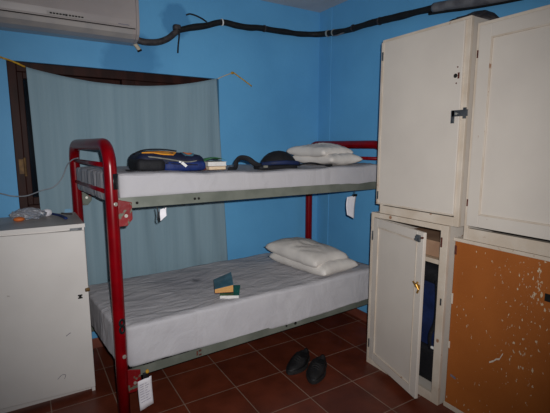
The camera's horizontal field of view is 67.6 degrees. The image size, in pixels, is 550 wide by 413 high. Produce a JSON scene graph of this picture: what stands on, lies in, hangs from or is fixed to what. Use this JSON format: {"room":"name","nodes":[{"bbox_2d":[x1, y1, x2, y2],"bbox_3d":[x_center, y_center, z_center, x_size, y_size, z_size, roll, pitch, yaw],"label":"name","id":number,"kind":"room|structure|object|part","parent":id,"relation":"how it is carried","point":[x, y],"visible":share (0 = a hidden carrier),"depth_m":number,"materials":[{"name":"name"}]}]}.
{"room":"dormitory","nodes":[
{"label":"dormitory","id":0,"kind":"room"},
{"bbox_2d":[0,0,319,338],"bbox_3d":[-1.254,-0.296,3.006,4.085,2.870,0.180,-5,10,-31],"label":"wall","id":1,"kind":"structure","parent":0,"point":[279,112],"depth_m":3.40,"materials":[{"name":"blue paint"}]},
{"bbox_2d":[0,0,141,51],"bbox_3d":[-1.302,-1.214,2.595,0.920,0.342,0.224,-5,10,-31],"label":"air conditioner","id":2,"kind":"object","parent":1,"relation":"attached to","point":[106,21],"visible":1,"depth_m":2.55,"materials":[{"name":"plastic"}]},
{"bbox_3d":[-1.269,-1.254,2.488,0.828,0.205,0.020,-5,10,-31],"label":"panel","id":3,"kind":"part","parent":2,"relation":"part of","materials":[{"name":"plastic"}]},
{"bbox_2d":[92,337,104,348],"bbox_3d":[-1.209,1.000,3.113,3.773,0.075,0.012,-5,10,-31],"label":"baseboard","id":4,"kind":"structure","parent":1,"relation":"attached to","point":[97,342],"depth_m":3.04,"materials":[{"name":"tile"}]},
{"bbox_2d":[6,61,210,208],"bbox_3d":[-1.095,-0.502,3.046,1.430,0.955,0.120,-5,10,-31],"label":"window","id":5,"kind":"structure","parent":1,"relation":"in","point":[27,182],"depth_m":2.71,"materials":[{"name":"brown wood"}]},
{"bbox_3d":[-1.398,-0.469,2.879,0.576,0.770,0.006,-6,10,-35],"label":"glass pane","id":6,"kind":"part","parent":5,"relation":"part of","materials":[{"name":"grey"}]},
{"bbox_2d":[0,56,251,86],"bbox_3d":[-0.993,-0.979,2.937,1.889,0.107,0.027,-5,10,-31],"label":"rope","id":7,"kind":"object","parent":1,"relation":"attached to","point":[17,63],"visible":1,"depth_m":2.58,"materials":[{"name":"plastic"}]},
{"bbox_2d":[26,67,227,285],"bbox_3d":[-0.980,-0.189,3.041,1.367,1.568,0.038,-5,10,-31],"label":"curtain","id":8,"kind":"object","parent":7,"relation":"hanging from","point":[181,117],"visible":0.64,"depth_m":2.99,"materials":[{"name":"grey fabric"}]},
{"bbox_2d":[7,311,454,412],"bbox_3d":[-0.117,1.347,1.377,3.785,0.100,4.170,-5,10,-31],"label":"floor","id":9,"kind":"structure","parent":0,"point":[251,376],"depth_m":2.59,"materials":[{"name":"tile"}]},
{"bbox_2d":[0,212,94,412],"bbox_3d":[-1.481,0.608,2.458,0.640,1.042,0.505,-5,10,-31],"label":"base cabinet","id":10,"kind":"object","parent":9,"relation":"on","point":[46,347],"visible":0.99,"depth_m":2.30,"materials":[{"name":"white paint"}]},
{"bbox_2d":[9,207,51,221],"bbox_3d":[-1.478,0.039,2.495,0.121,0.072,0.232,8,11,41],"label":"plastic wrapper","id":11,"kind":"object","parent":10,"relation":"on","point":[23,214],"visible":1,"depth_m":2.45,"materials":[{"name":"clear plastic"}]},
{"bbox_2d":[51,213,67,218],"bbox_3d":[-1.363,0.055,2.562,0.294,0.019,0.050,6,10,36],"label":"strap","id":12,"kind":"object","parent":10,"relation":"on","point":[55,214],"visible":0.66,"depth_m":2.54,"materials":[{"name":"blue fabric"}]},
{"bbox_2d":[69,138,379,412],"bbox_3d":[-0.261,0.288,2.983,2.068,1.522,0.973,-5,10,-31],"label":"bunk bed","id":13,"kind":"object","parent":9,"relation":"on","point":[118,210],"visible":0.5,"depth_m":2.25,"materials":[{"name":"red paint"}]},
{"bbox_2d":[0,158,78,196],"bbox_3d":[-1.613,-0.181,2.578,0.713,0.248,0.084,-3,9,-21],"label":"cable","id":14,"kind":"object","parent":13,"relation":"hanging from","point":[74,158],"visible":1,"depth_m":2.66,"materials":[{"name":"plastic"}]},
{"bbox_3d":[-1.076,0.357,2.476,0.063,1.509,0.941,-6,10,-36],"label":"frame","id":15,"kind":"part","parent":13,"relation":"part of","materials":[{"name":"red paint"}]},
{"bbox_2d":[138,369,153,410],"bbox_3d":[-0.707,0.997,2.242,0.077,0.228,0.022,-5,10,-31],"label":"paper tag","id":16,"kind":"object","parent":13,"relation":"hanging from","point":[145,393],"visible":1,"depth_m":2.25,"materials":[{"name":"white paper"}]},
{"bbox_2d":[156,205,166,220],"bbox_3d":[-0.598,0.037,2.173,0.053,0.084,0.017,-5,10,-31],"label":"paper tag","id":17,"kind":"object","parent":13,"relation":"hanging from","point":[162,211],"visible":1,"depth_m":2.18,"materials":[{"name":"white paper"}]},
{"bbox_2d":[76,163,377,199],"bbox_3d":[-0.261,-0.214,2.870,1.957,0.164,0.838,-5,10,-31],"label":"mattress","id":18,"kind":"object","parent":13,"relation":"on","point":[130,183],"visible":0.66,"depth_m":2.42,"materials":[{"name":"white fabric"}]},
{"bbox_2d":[126,149,205,170],"bbox_3d":[-0.644,-0.273,2.410,0.492,0.132,0.293,-5,10,-31],"label":"backpack","id":19,"kind":"object","parent":18,"relation":"on","point":[168,160],"visible":0.98,"depth_m":2.30,"materials":[{"name":"blue fabric"}]},
{"bbox_3d":[-0.730,-0.238,2.337,0.164,0.077,0.230,-5,10,-31],"label":"panel","id":20,"kind":"part","parent":19,"relation":"part of","materials":[{"name":"black fabric"}]},
{"bbox_2d":[142,151,175,154],"bbox_3d":[-0.656,-0.300,2.311,0.194,0.025,0.083,-5,10,-31],"label":"print","id":21,"kind":"object","parent":19,"relation":"on","point":[148,152],"depth_m":2.29},
{"bbox_2d":[206,166,225,169],"bbox_3d":[-0.402,-0.250,2.624,0.123,0.023,0.174,-5,10,-31],"label":"book","id":22,"kind":"object","parent":18,"relation":"on","point":[207,167],"visible":0.55,"depth_m":2.55,"materials":[{"name":"beige paper"}]},
{"bbox_2d":[204,161,226,165],"bbox_3d":[-0.399,-0.275,2.621,0.128,0.026,0.168,-5,10,-31],"label":"book","id":23,"kind":"object","parent":22,"relation":"on","point":[208,163],"visible":0.75,"depth_m":2.56,"materials":[{"name":"white paper"}]},
{"bbox_2d":[203,157,224,160],"bbox_3d":[-0.407,-0.301,2.605,0.145,0.025,0.130,-5,10,-31],"label":"book","id":24,"kind":"object","parent":23,"relation":"on","point":[216,158],"visible":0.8,"depth_m":2.57,"materials":[{"name":"green paper"}]},
{"bbox_2d":[228,151,331,169],"bbox_3d":[0.008,-0.308,2.743,0.772,0.129,0.239,-5,10,-31],"label":"waist bag","id":25,"kind":"object","parent":18,"relation":"on","point":[273,160],"visible":0.94,"depth_m":2.66,"materials":[{"name":"black fabric"}]},
{"bbox_2d":[287,143,362,164],"bbox_3d":[0.367,-0.399,3.108,0.352,0.168,0.501,-6,10,-36],"label":"pillow","id":26,"kind":"object","parent":18,"relation":"on","point":[322,153],"visible":0.93,"depth_m":2.98,"materials":[{"name":"white fabric"}]},
{"bbox_2d":[88,252,369,366],"bbox_3d":[-0.263,0.617,2.990,1.966,0.273,0.844,-5,10,-31],"label":"mattress","id":27,"kind":"object","parent":13,"relation":"on","point":[168,313],"visible":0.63,"depth_m":2.65,"materials":[{"name":"white fabric"}]},
{"bbox_2d":[220,285,239,298],"bbox_3d":[-0.288,0.553,2.651,0.122,0.029,0.190,0,9,-3],"label":"book","id":28,"kind":"object","parent":27,"relation":"on","point":[236,288],"visible":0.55,"depth_m":2.57,"materials":[{"name":"white paper"}]},
{"bbox_2d":[214,272,232,293],"bbox_3d":[-0.336,0.492,2.663,0.118,0.083,0.165,-2,9,-11],"label":"book","id":29,"kind":"object","parent":28,"relation":"on","point":[222,284],"visible":1,"depth_m":2.62,"materials":[{"name":"blue paper"}]},
{"bbox_2d":[265,237,358,275],"bbox_3d":[0.271,0.368,3.166,0.408,0.219,0.648,-7,11,-39],"label":"pillow","id":30,"kind":"object","parent":27,"relation":"on","point":[311,256],"visible":1,"depth_m":3.03,"materials":[{"name":"white fabric"}]},
{"bbox_3d":[-0.006,-0.091,2.575,1.870,0.055,0.045,-5,10,-32],"label":"rail","id":31,"kind":"part","parent":13,"relation":"part of","materials":[{"name":"grey metal"}]},
{"bbox_3d":[-0.006,0.801,2.708,1.870,0.100,0.060,-5,10,-31],"label":"rail","id":32,"kind":"part","parent":13,"relation":"part of","materials":[{"name":"grey metal"}]},
{"bbox_3d":[0.566,0.205,3.494,0.063,1.510,0.947,-6,10,-34],"label":"frame","id":33,"kind":"part","parent":13,"relation":"part of","materials":[{"name":"red paint"}]},
{"bbox_2d":[346,190,356,217],"bbox_3d":[0.539,-0.013,2.888,0.097,0.200,0.018,-6,10,-33],"label":"paper tag","id":34,"kind":"object","parent":13,"relation":"hanging from","point":[350,203],"visible":1,"depth_m":2.89,"materials":[{"name":"white paper"}]},
{"bbox_2d":[286,348,309,374],"bbox_3d":[0.162,1.042,2.787,0.125,0.085,0.270,5,10,31],"label":"shoe","id":35,"kind":"object","parent":9,"relation":"on","point":[299,361],"visible":1,"depth_m":2.74,"materials":[{"name":"black rubber"}]},
{"bbox_2d":[306,354,326,384],"bbox_3d":[0.273,1.056,2.696,0.125,0.085,0.270,3,9,17],"label":"shoe","id":36,"kind":"object","parent":9,"relation":"on","point":[316,370],"visible":1,"depth_m":2.65,"materials":[{"name":"black rubber"}]},
{"bbox_2d":[366,211,463,405],"bbox_3d":[0.923,0.579,2.617,0.584,1.053,0.576,-5,10,-31],"label":"base cabinet","id":37,"kind":"object","parent":9,"relation":"on","point":[398,256],"visible":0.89,"depth_m":2.42,"materials":[{"name":"beige paint"}]},
{"bbox_3d":[0.725,0.589,2.521,0.008,0.869,0.397,-3,9,-18],"label":"moulding","id":38,"kind":"part","parent":37,"relation":"part of","materials":[{"name":"white wood"}]},
{"bbox_3d":[0.733,0.588,2.523,0.020,0.973,0.501,-3,9,-18],"label":"door","id":39,"kind":"part","parent":37,"relation":"part of","materials":[{"name":"beige paint"}]},
{"bbox_2d":[414,227,440,257],"bbox_3d":[1.023,0.228,2.593,0.300,0.094,0.450,-5,10,-31],"label":"box","id":40,"kind":"object","parent":37,"relation":"on","point":[433,235],"visible":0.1,"depth_m":2.48,"materials":[{"name":"brown cardboard"}]},
{"bbox_2d":[419,261,438,381],"bbox_3d":[0.993,0.677,2.666,0.370,0.735,0.510,-5,10,-31],"label":"bag","id":41,"kind":"object","parent":37,"relation":"in","point":[431,269],"visible":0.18,"depth_m":2.48,"materials":[{"name":"blue fabric"}]},
{"bbox_2d":[376,15,488,226],"bbox_3d":[1.001,-0.467,2.445,0.469,1.064,0.606,-5,10,-31],"label":"upper cabinet","id":42,"kind":"object","parent":37,"relation":"on","point":[427,83],"visible":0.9,"depth_m":2.27,"materials":[{"name":"beige paint"}]},
{"bbox_2d":[450,10,498,20],"bbox_3d":[1.079,-1.022,2.257,0.200,0.083,0.320,-5,10,-31],"label":"bag","id":43,"kind":"object","parent":42,"relation":"on","point":[485,14],"visible":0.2,"depth_m":2.15,"materials":[{"name":"black fabric"}]},
{"bbox_2d":[443,236,549,412],"bbox_3d":[1.322,0.682,2.129,0.426,0.993,0.663,-5,10,-31],"label":"base cabinet","id":44,"kind":"object","parent":9,"relation":"on","point":[499,341],"visible":0.88,"depth_m":2.05,"materials":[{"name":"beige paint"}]},
{"bbox_3d":[1.148,1.174,2.096,0.012,0.030,0.662,-5,10,-31],"label":"rail","id":45,"kind":"part","parent":44,"relation":"part of","materials":[{"name":"orange wood"}]},
{"bbox_3d":[1.147,0.217,1.952,0.017,0.018,0.662,-5,10,-31],"label":"rail","id":46,"kind":"part","parent":44,"relation":"part of","materials":[{"name":"wood"}]},
{"bbox_2d":[463,4,549,256],"bbox_3d":[1.338,-0.341,1.943,0.432,1.086,0.630,-5,10,-31],"label":"upper cabinet","id":47,"kind":"object","parent":44,"relation":"on","point":[507,205],"visible":1,"depth_m":1.93,"materials":[{"name":"beige paint"}]},
{"bbox_3d":[1.154,-0.355,1.838,0.008,0.868,0.453,-5,10,-31],"label":"moulding","id":48,"kind":"part","parent":47,"relation":"part of","materials":[{"name":"white wood"}]},
{"bbox_2d":[262,0,346,12],"bbox_3d":[-0.117,-1.392,0.968,3.785,0.100,4.170,-5,10,-31],"label":"ceiling","id":49,"kind":"structure","parent":0,"point":[319,6],"depth_m":3.47,"materials":[{"name":"paint"}]},
{"bbox_2d":[316,0,549,312],"bbox_3d":[1.560,-0.174,2.190,0.150,2.870,4.170,-5,10,-31],"label":"wall","id":50,"kind":"structure","parent":0,"point":[356,56],"depth_m":3.41,"materials":[{"name":"blue paint"}]},
{"bbox_2d":[324,7,332,244],"bbox_3d":[0.482,-0.449,3.773,0.007,2.595,0.055,-5,10,-31],"label":"trim","id":51,"kind":"structure","parent":50,"relation":"attached to","point":[329,48],"depth_m":3.69,"materials":[{"name":"blue paint"}]},
{"bbox_2d":[137,0,521,52],"bbox_3d":[0.773,-1.081,1.593,1.660,0.311,4.115,-5,10,-31],"label":"insulated pipe","id":52,"kind":"object","parent":50,"relation":"attached to","point":[446,6],"visible":0.99,"depth_m":3.02,"materials":[{"name":"black plastic"}]},
{"bbox_2d":[186,13,206,21],"bbox_3d":[-0.594,-1.432,3.118,0.165,0.053,0.016,-4,9,-26],"label":"stub","id":53,"kind":"object","parent":52,"relation":"attached to","point":[188,13],"visible":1,"depth_m":3.11,"materials":[{"name":"black plastic"}]},
{"bbox_2d":[346,308,367,322],"bbox_3d":[1.491,1.115,2.340,0.012,0.075,4.170,-5,10,-31],"label":"baseboard","id":54,"kind":"structure","parent":50,"relation":"attached to","point":[356,312],"depth_m":3.55,"materials":[{"name":"tile"}]}
]}

